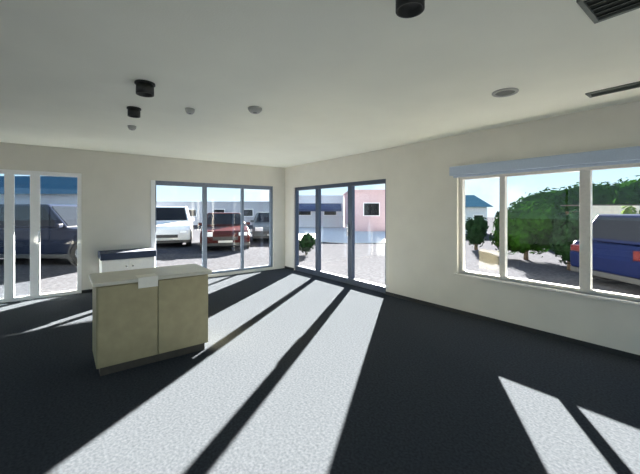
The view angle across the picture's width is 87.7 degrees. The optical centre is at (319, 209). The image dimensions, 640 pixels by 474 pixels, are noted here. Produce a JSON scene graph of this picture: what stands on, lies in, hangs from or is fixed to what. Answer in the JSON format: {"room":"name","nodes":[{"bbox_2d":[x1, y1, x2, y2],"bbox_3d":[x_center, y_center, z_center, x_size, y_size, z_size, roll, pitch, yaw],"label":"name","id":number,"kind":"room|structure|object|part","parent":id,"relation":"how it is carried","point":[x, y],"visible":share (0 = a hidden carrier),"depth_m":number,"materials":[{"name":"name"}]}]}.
{"room":"empty office","nodes":[
{"label":"empty office","id":0,"kind":"room"},
{"bbox_2d":[0,142,284,289],"bbox_3d":[-4.752,0.205,5.740,9.600,2.590,0.150,0,0,-38],"label":"wall","id":1,"kind":"structure","parent":0,"point":[116,187],"depth_m":6.39,"materials":[{"name":"paint"}]},
{"bbox_2d":[0,169,81,302],"bbox_3d":[-5.165,0.420,5.351,2.170,2.160,0.160,0,0,-38],"label":"door","id":2,"kind":"structure","parent":1,"relation":"in","point":[9,175],"depth_m":5.61,"materials":[{"name":"white metal"}]},
{"bbox_3d":[-4.726,0.450,5.608,0.030,0.200,0.030,0,0,-38],"label":"handle","id":3,"kind":"part","parent":2,"relation":"part of","materials":[{"name":"metal"}]},
{"bbox_2d":[82,289,91,292],"bbox_3d":[-5.929,1.472,4.728,6.500,0.055,0.014,0,0,-38],"label":"baseboard","id":4,"kind":"structure","parent":1,"relation":"attached to","point":[88,290],"depth_m":6.04,"materials":[{"name":"rubber"}]},
{"bbox_2d":[151,180,272,273],"bbox_3d":[-2.316,0.450,7.584,2.810,2.100,0.135,0,0,-38],"label":"window","id":5,"kind":"structure","parent":1,"relation":"in","point":[154,183],"depth_m":7.50,"materials":[{"name":"grey metal"}]},
{"bbox_3d":[-3.368,0.450,6.713,0.080,2.100,0.040,0,0,-38],"label":"jamb casing","id":6,"kind":"part","parent":5,"relation":"part of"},
{"bbox_2d":[0,268,639,473],"bbox_3d":[-1.346,1.560,1.326,9.900,0.120,11.300,0,0,-38],"label":"floor","id":7,"kind":"structure","parent":0,"point":[297,372],"depth_m":2.71,"materials":[{"name":"carpet"}]},
{"bbox_2d":[98,248,155,272],"bbox_3d":[-3.571,1.125,6.175,0.880,0.750,0.562,0,0,-38],"label":"base cabinet","id":8,"kind":"object","parent":7,"relation":"on","point":[137,258],"visible":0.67,"depth_m":5.98,"materials":[{"name":"laminate"}]},
{"bbox_3d":[-3.584,1.145,5.852,0.405,0.530,0.018,0,0,-38],"label":"door","id":9,"kind":"part","parent":8,"relation":"part of","materials":[{"name":"white wood"}]},
{"bbox_3d":[-3.256,1.145,6.106,0.405,0.530,0.018,0,0,-38],"label":"door","id":10,"kind":"part","parent":8,"relation":"part of","materials":[{"name":"white wood"}]},
{"bbox_2d":[89,264,211,375],"bbox_3d":[-1.747,1.073,3.467,1.060,0.855,0.580,0,0,-38],"label":"cabinet","id":11,"kind":"object","parent":7,"relation":"on","point":[132,327],"visible":0.96,"depth_m":3.23,"materials":[{"name":"beige laminate"}]},
{"bbox_3d":[-1.785,1.050,3.110,0.485,0.720,0.018,0,0,-38],"label":"panel","id":12,"kind":"part","parent":11,"relation":"part of","materials":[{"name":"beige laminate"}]},
{"bbox_2d":[135,273,157,288],"bbox_3d":[-1.685,0.688,3.239,0.170,0.099,0.157,0,0,-38],"label":"paper notice","id":13,"kind":"object","parent":11,"relation":"hanging from","point":[146,280],"visible":1,"depth_m":3.19,"materials":[{"name":"white paper"}]},
{"bbox_3d":[-1.393,1.050,3.413,0.485,0.720,0.018,0,0,-38],"label":"panel","id":14,"kind":"part","parent":11,"relation":"part of","materials":[{"name":"beige laminate"}]},
{"bbox_2d":[0,0,639,167],"bbox_3d":[-1.346,-1.190,1.326,9.900,0.200,11.300,0,0,-38],"label":"ceiling","id":15,"kind":"structure","parent":0,"point":[329,79],"depth_m":2.60,"materials":[{"name":"paint"}]},
{"bbox_2d":[128,125,135,129],"bbox_3d":[-2.440,-1.063,4.322,0.100,0.053,0.100,0,0,-38],"label":"sprinkler","id":16,"kind":"object","parent":15,"relation":"attached to","point":[130,127],"visible":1,"depth_m":4.29,"materials":[{"name":"plastic"}]},
{"bbox_2d":[127,106,140,117],"bbox_3d":[-1.988,-1.045,3.560,0.138,0.090,0.138,0,0,-38],"label":"ceiling spotlight","id":17,"kind":"object","parent":15,"relation":"attached to","point":[134,112],"visible":1,"depth_m":3.52,"materials":[{"name":"black metal"}]},
{"bbox_2d":[134,79,154,96],"bbox_3d":[-1.502,-1.040,2.859,0.161,0.100,0.161,0,0,-38],"label":"ceiling spotlight","id":18,"kind":"object","parent":15,"relation":"attached to","point":[144,88],"visible":1,"depth_m":2.81,"materials":[{"name":"black metal"}]},
{"bbox_3d":[-1.502,-1.082,2.859,0.161,0.016,0.161,0,0,-38],"label":"mounting plate","id":19,"kind":"part","parent":18,"relation":"part of","materials":[{"name":"black metal"}]},
{"bbox_2d":[185,108,194,113],"bbox_3d":[-1.403,-1.063,3.595,0.100,0.053,0.100,0,0,-38],"label":"ceiling sensor","id":20,"kind":"object","parent":15,"relation":"attached to","point":[188,110],"visible":1,"depth_m":3.56,"materials":[{"name":"plastic"}]},
{"bbox_2d":[248,106,261,113],"bbox_3d":[-0.695,-1.063,3.560,0.150,0.053,0.150,0,0,-38],"label":"smoke detector","id":21,"kind":"object","parent":15,"relation":"attached to","point":[252,109],"visible":1,"depth_m":3.51,"materials":[{"name":"plastic"}]},
{"bbox_2d":[396,0,424,17],"bbox_3d":[0.446,-1.040,1.650,0.161,0.100,0.161,0,0,-38],"label":"ceiling spotlight","id":22,"kind":"object","parent":15,"relation":"attached to","point":[404,8],"visible":1,"depth_m":1.67,"materials":[{"name":"black metal"}]},
{"bbox_2d":[492,88,518,96],"bbox_3d":[1.709,-1.083,3.077,0.220,0.014,0.220,0,0,-38],"label":"recessed light","id":23,"kind":"object","parent":15,"relation":"in","point":[505,92],"visible":1,"depth_m":3.07,"materials":[{"name":"plastic"}]},
{"bbox_2d":[576,0,639,23],"bbox_3d":[1.559,-1.083,1.697,0.330,0.016,0.330,0,0,-38],"label":"ceiling vent","id":24,"kind":"object","parent":15,"relation":"in","point":[598,11],"visible":1,"depth_m":1.78,"materials":[{"name":"grey metal"}]},
{"bbox_2d":[585,81,639,97],"bbox_3d":[2.708,-1.083,2.928,0.150,0.016,0.570,0,0,-38],"label":"ceiling vent","id":25,"kind":"object","parent":15,"relation":"in","point":[633,85],"visible":1,"depth_m":3.00,"materials":[{"name":"grey metal"}]},
{"bbox_2d":[285,101,639,354],"bbox_3d":[2.514,0.205,4.304,0.150,2.590,11.300,0,0,-38],"label":"wall","id":26,"kind":"structure","parent":0,"point":[422,199],"depth_m":4.86,"materials":[{"name":"paint"}]},
{"bbox_2d":[295,179,385,292],"bbox_3d":[0.307,0.470,7.135,0.115,2.060,2.980,0,0,-38],"label":"door","id":27,"kind":"structure","parent":26,"relation":"in","point":[350,279],"depth_m":6.89,"materials":[{"name":"metal"}]},
{"bbox_2d":[285,266,639,360],"bbox_3d":[2.449,1.472,4.253,0.014,0.055,11.000,0,0,-38],"label":"baseboard","id":28,"kind":"structure","parent":26,"relation":"attached to","point":[508,324],"depth_m":4.09,"materials":[{"name":"rubber"}]},
{"bbox_2d":[453,163,639,305],"bbox_3d":[3.002,0.225,3.607,0.172,1.450,3.260,0,0,-38],"label":"window","id":29,"kind":"structure","parent":26,"relation":"in","point":[585,173],"depth_m":3.79,"materials":[{"name":"white metal"}]},
{"bbox_2d":[449,146,639,177],"bbox_3d":[2.930,-0.545,3.551,0.110,0.160,3.320,0,0,-38],"label":"roller blind","id":30,"kind":"object","parent":29,"relation":"attached to","point":[627,155],"visible":1,"depth_m":3.80,"materials":[{"name":"fabric"}]},
{"bbox_3d":[2.978,0.935,3.588,0.110,0.030,3.260,0,0,-38],"label":"sill","id":31,"kind":"part","parent":29,"relation":"part of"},
{"label":"outside","id":32,"kind":"structure","parent":0,"visible":0},
{"bbox_2d":[299,227,384,243],"bbox_3d":[1.792,1.540,22.898,8.342,0.020,14.864,0,0,-5],"label":"forecourt","id":33,"kind":"structure","parent":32,"point":[328,234],"depth_m":19.98,"materials":[{"name":"concrete"}]},
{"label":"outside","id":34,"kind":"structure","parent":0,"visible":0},
{"bbox_2d":[0,216,639,297],"bbox_3d":[3.054,1.650,11.667,130.000,0.200,120.000,0,0,-38],"label":"ground","id":35,"kind":"structure","parent":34,"point":[56,274],"depth_m":9.83,"materials":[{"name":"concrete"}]},
{"bbox_2d":[0,204,76,265],"bbox_3d":[-8.037,0.723,10.203,4.682,1.785,2.140,0,0,0],"label":"car","id":36,"kind":"object","parent":35,"relation":"on","point":[58,222],"visible":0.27,"depth_m":9.28,"materials":[{"name":"blue paint"}]},
{"bbox_2d":[54,224,62,227],"bbox_3d":[-7.232,0.440,9.220,0.120,0.120,0.180,0,0,0],"label":"mirror","id":37,"kind":"object","parent":36,"relation":"on","point":[56,225],"depth_m":9.14,"materials":[{"name":"blue paint"}]},
{"bbox_2d":[0,176,76,204],"bbox_3d":[-19.991,-0.500,25.006,10.843,4.100,6.600,0,0,0],"label":"office building","id":38,"kind":"structure","parent":35,"relation":"on","point":[53,189],"depth_m":22.26,"materials":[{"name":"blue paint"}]},
{"bbox_2d":[156,206,193,245],"bbox_3d":[-7.032,0.723,15.613,2.140,1.785,4.682,0,0,-20],"label":"car","id":39,"kind":"object","parent":35,"relation":"on","point":[173,223],"visible":0.6,"depth_m":14.05,"materials":[{"name":"white paint"}]},
{"bbox_2d":[156,234,177,237],"bbox_3d":[-6.232,1.065,13.457,0.900,0.130,0.042,0,0,-20],"label":"grille","id":40,"kind":"object","parent":39,"relation":"attached to","point":[157,235],"depth_m":13.46,"materials":[{"name":"black plastic"}]},
{"bbox_2d":[156,201,268,224],"bbox_3d":[-11.745,0.340,38.010,17.562,2.420,8.200,0,0,0],"label":"warehouse","id":41,"kind":"structure","parent":35,"relation":"on","point":[251,208],"depth_m":34.01,"materials":[{"name":"grey paint"}]},
{"bbox_3d":[-13.192,0.285,33.975,1.080,0.662,0.030,0,0,0],"label":"pane","id":42,"kind":"part","parent":41,"relation":"part of","materials":[{"name":"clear glass"}]},
{"bbox_3d":[-10.298,0.285,33.975,1.080,0.662,0.030,0,0,0],"label":"pane","id":43,"kind":"part","parent":41,"relation":"part of","materials":[{"name":"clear glass"}]},
{"bbox_3d":[-7.405,0.285,33.975,1.080,0.662,0.030,0,0,0],"label":"pane","id":44,"kind":"part","parent":41,"relation":"part of","materials":[{"name":"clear glass"}]},
{"bbox_2d":[198,213,249,249],"bbox_3d":[-4.213,0.868,14.613,2.080,1.495,4.582,0,0,-18],"label":"car","id":45,"kind":"object","parent":35,"relation":"on","point":[223,229],"visible":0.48,"depth_m":12.80,"materials":[{"name":"red paint"}]},
{"bbox_3d":[-3.531,1.180,12.449,0.520,0.080,0.020,0,0,-17],"label":"number plate","id":46,"kind":"part","parent":45,"relation":"part of","materials":[{"name":"white metal"}]},
{"bbox_2d":[213,236,237,240],"bbox_3d":[-3.536,1.065,12.467,0.900,0.130,0.042,0,0,-17],"label":"grille","id":47,"kind":"object","parent":45,"relation":"attached to","point":[215,238],"depth_m":12.45,"materials":[{"name":"metal"}]},
{"bbox_2d":[250,212,268,241],"bbox_3d":[-2.705,0.868,18.014,2.080,1.495,4.582,0,0,-12],"label":"car","id":48,"kind":"object","parent":35,"relation":"on","point":[260,226],"visible":0.56,"depth_m":16.19,"materials":[{"name":"grey paint"}]},
{"bbox_2d":[299,233,314,254],"bbox_3d":[-0.449,1.164,11.498,0.603,0.773,0.693,0,0,-38],"label":"shrub","id":49,"kind":"object","parent":35,"relation":"on","point":[307,241],"visible":0.99,"depth_m":11.31,"materials":[{"name":"green plant"}]},
{"bbox_2d":[299,195,343,226],"bbox_3d":[-0.225,0.115,33.009,4.796,2.870,8.200,0,0,0],"label":"building","id":50,"kind":"structure","parent":35,"relation":"on","point":[331,205],"depth_m":30.01,"materials":[{"name":"white paint"}]},
{"bbox_3d":[-1.374,0.037,29.974,1.080,0.815,0.030,0,0,0],"label":"pane","id":51,"kind":"part","parent":50,"relation":"part of","materials":[{"name":"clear glass"}]},
{"bbox_3d":[0.924,0.037,29.974,1.080,0.815,0.030,0,0,0],"label":"pane","id":52,"kind":"part","parent":50,"relation":"part of","materials":[{"name":"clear glass"}]},
{"bbox_2d":[343,190,384,230],"bbox_3d":[3.713,0.040,27.507,3.156,3.020,7.200,0,0,0],"label":"building","id":53,"kind":"structure","parent":35,"relation":"on","point":[369,204],"depth_m":24.01,"materials":[{"name":"pink paint"}]},
{"bbox_3d":[3.713,-0.045,23.972,1.080,0.866,0.030,0,0,0],"label":"pane","id":54,"kind":"part","parent":53,"relation":"part of","materials":[{"name":"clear glass"}]},
{"bbox_2d":[465,216,488,249],"bbox_3d":[6.104,0.886,12.991,0.921,1.328,0.905,0,0,-38],"label":"shrub","id":55,"kind":"object","parent":35,"relation":"on","point":[476,229],"visible":1,"depth_m":12.76,"materials":[{"name":"green plant"}]},
{"bbox_2d":[465,195,492,232],"bbox_3d":[9.880,0.225,24.506,2.913,2.650,5.600,0,0,0],"label":"house","id":56,"kind":"structure","parent":35,"relation":"on","point":[474,206],"depth_m":22.00,"materials":[{"name":"white paint"}]},
{"bbox_2d":[489,200,568,259],"bbox_3d":[6.407,0.584,10.379,2.196,1.932,1.559,0,0,37],"label":"shrub","id":57,"kind":"object","parent":35,"relation":"on","point":[529,228],"visible":0.79,"depth_m":9.92,"materials":[{"name":"green plant"}]},
{"bbox_2d":[509,182,617,211],"bbox_3d":[11.333,0.124,15.982,3.867,2.853,3.300,0,0,13],"label":"tree","id":58,"kind":"object","parent":35,"relation":"on","point":[601,194],"visible":0.37,"depth_m":14.96,"materials":[{"name":"green plant"}]},
{"bbox_2d":[550,209,578,269],"bbox_3d":[6.470,0.748,8.573,0.843,1.604,0.891,0,0,-8],"label":"shrub","id":59,"kind":"object","parent":35,"relation":"on","point":[565,232],"visible":0.73,"depth_m":8.50,"materials":[{"name":"green plant"}]},
{"bbox_2d":[560,205,639,220],"bbox_3d":[11.054,0.680,12.103,3.694,1.740,1.300,0,0,0],"label":"shelter","id":60,"kind":"object","parent":35,"relation":"on","point":[596,209],"visible":0.04,"depth_m":11.45,"materials":[{"name":"white paint"}]},
{"bbox_2d":[570,214,639,284],"bbox_3d":[7.740,0.853,6.701,4.382,1.525,2.080,0,0,-6],"label":"car","id":61,"kind":"object","parent":35,"relation":"on","point":[615,237],"visible":0.78,"depth_m":6.50,"materials":[{"name":"blue paint"}]},
{"bbox_2d":[570,244,578,251],"bbox_3d":[5.576,0.820,7.167,0.130,0.140,0.320,0,0,-6],"label":"tail light","id":62,"kind":"object","parent":61,"relation":"attached to","point":[573,247],"depth_m":7.23,"materials":[{"name":"red plastic"}]},
{"bbox_2d":[632,251,639,261],"bbox_3d":[5.712,0.820,5.814,0.170,0.180,0.360,0,0,-6],"label":"tail light","id":63,"kind":"object","parent":61,"relation":"attached to","point":[636,254],"depth_m":5.93,"materials":[{"name":"red plastic"}]},
{"bbox_2d":[597,175,639,204],"bbox_3d":[16.068,-0.170,17.021,3.446,3.441,4.025,0,0,-38],"label":"tree","id":64,"kind":"object","parent":35,"relation":"on","point":[628,192],"visible":0.41,"depth_m":16.47,"materials":[{"name":"green plant"}]},
{"bbox_2d":[621,206,639,213],"bbox_3d":[8.145,0.675,8.613,0.619,1.749,0.700,0,0,-38],"label":"shrub","id":65,"kind":"object","parent":35,"relation":"on","point":[628,210],"visible":0.06,"depth_m":8.72,"materials":[{"name":"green plant"}]}
]}

